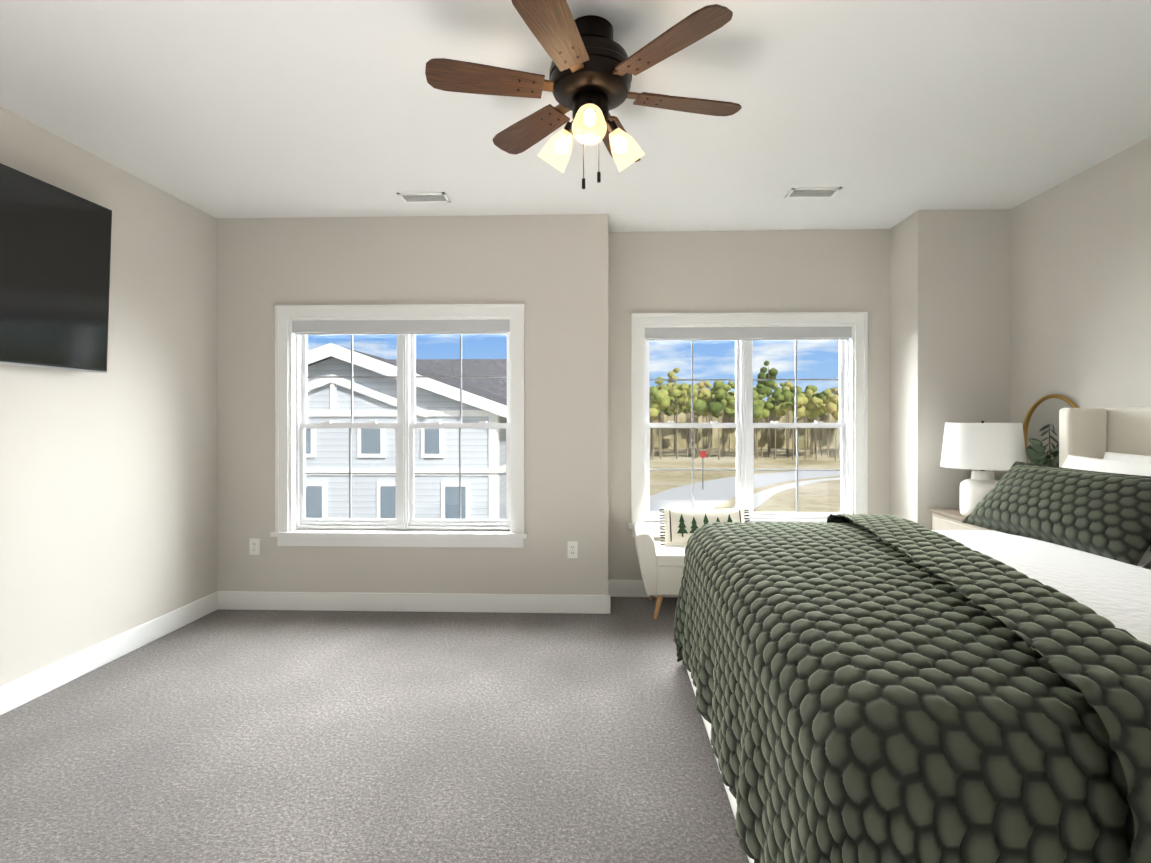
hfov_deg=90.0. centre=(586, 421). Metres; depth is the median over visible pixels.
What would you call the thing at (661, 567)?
armchair
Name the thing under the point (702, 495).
road
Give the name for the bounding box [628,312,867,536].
window
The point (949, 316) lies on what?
wall
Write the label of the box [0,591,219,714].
baseboard
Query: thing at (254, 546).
electrical outlet
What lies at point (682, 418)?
backdrop
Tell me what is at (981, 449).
lamp
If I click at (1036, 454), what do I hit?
plant
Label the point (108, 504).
wall
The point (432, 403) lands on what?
house
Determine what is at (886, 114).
ceiling
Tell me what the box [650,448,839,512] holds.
ground
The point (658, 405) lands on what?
trees
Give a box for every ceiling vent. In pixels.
[397,192,450,202]
[785,187,841,197]
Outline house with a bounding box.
[306,343,506,518]
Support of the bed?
on the floor
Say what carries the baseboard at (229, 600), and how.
attached to the wall at (550, 272)
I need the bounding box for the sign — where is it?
[699,451,706,488]
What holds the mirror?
attached to the wall at (1080, 290)
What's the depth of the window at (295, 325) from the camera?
4.02 m
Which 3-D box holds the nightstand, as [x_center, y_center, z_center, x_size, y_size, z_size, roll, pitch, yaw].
[2.506,0.948,3.469,0.590,0.745,0.594,0,0,2]
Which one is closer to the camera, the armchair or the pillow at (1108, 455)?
the pillow at (1108, 455)
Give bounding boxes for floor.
[0,597,748,862]
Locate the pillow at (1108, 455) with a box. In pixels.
[1103,452,1150,462]
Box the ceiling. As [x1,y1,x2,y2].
[0,0,1150,231]
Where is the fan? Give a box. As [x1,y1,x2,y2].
[425,0,741,188]
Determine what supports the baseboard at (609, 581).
attached to the wall at (550, 272)
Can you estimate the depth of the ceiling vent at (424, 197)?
3.63 m
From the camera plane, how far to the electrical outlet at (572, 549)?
3.95 m
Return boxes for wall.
[0,107,216,686]
[217,214,607,594]
[608,229,889,579]
[890,209,1009,529]
[1010,136,1150,423]
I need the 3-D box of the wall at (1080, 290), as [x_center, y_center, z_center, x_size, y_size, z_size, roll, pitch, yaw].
[2.842,-0.046,1.645,0.150,2.740,5.490,0,0,2]
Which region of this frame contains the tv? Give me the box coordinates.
[0,163,111,372]
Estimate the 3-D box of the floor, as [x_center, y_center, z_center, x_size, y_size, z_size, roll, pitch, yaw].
[0.049,1.424,1.740,5.740,0.200,5.490,0,0,2]
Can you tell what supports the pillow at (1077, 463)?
on the bed
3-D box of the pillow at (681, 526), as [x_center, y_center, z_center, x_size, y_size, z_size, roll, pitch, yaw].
[0.847,0.759,4.130,0.645,0.247,0.159,0,0,2]
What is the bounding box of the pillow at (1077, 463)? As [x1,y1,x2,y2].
[1062,455,1150,550]
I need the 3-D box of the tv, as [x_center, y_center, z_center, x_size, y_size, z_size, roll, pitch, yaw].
[-2.596,-0.684,2.289,0.115,0.862,1.524,0,0,2]
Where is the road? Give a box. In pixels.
[650,471,839,511]
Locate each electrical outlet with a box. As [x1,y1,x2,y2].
[249,538,259,554]
[568,541,577,557]
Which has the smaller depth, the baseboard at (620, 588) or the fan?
the fan
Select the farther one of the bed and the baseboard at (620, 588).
the baseboard at (620, 588)
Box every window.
[270,304,527,547]
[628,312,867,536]
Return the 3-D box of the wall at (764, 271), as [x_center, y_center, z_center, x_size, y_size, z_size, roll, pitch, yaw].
[1.203,-0.051,4.371,2.085,2.740,0.150,0,0,2]
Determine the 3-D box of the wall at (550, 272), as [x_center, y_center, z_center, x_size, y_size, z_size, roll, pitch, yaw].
[-1.223,-0.051,4.070,2.745,2.740,0.150,0,0,2]
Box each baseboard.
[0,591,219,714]
[220,591,611,613]
[608,580,611,591]
[612,580,678,596]
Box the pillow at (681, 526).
[659,508,749,544]
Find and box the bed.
[673,407,1150,862]
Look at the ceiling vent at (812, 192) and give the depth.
3.55 m
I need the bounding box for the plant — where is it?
[1025,424,1058,466]
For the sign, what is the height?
2.540 m
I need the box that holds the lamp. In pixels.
[940,421,1026,515]
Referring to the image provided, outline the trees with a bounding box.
[649,360,838,460]
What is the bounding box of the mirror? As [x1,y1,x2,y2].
[1023,395,1077,462]
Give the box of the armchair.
[633,522,686,619]
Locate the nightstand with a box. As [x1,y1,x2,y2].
[929,509,990,529]
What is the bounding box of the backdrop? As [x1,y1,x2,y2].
[649,410,839,447]

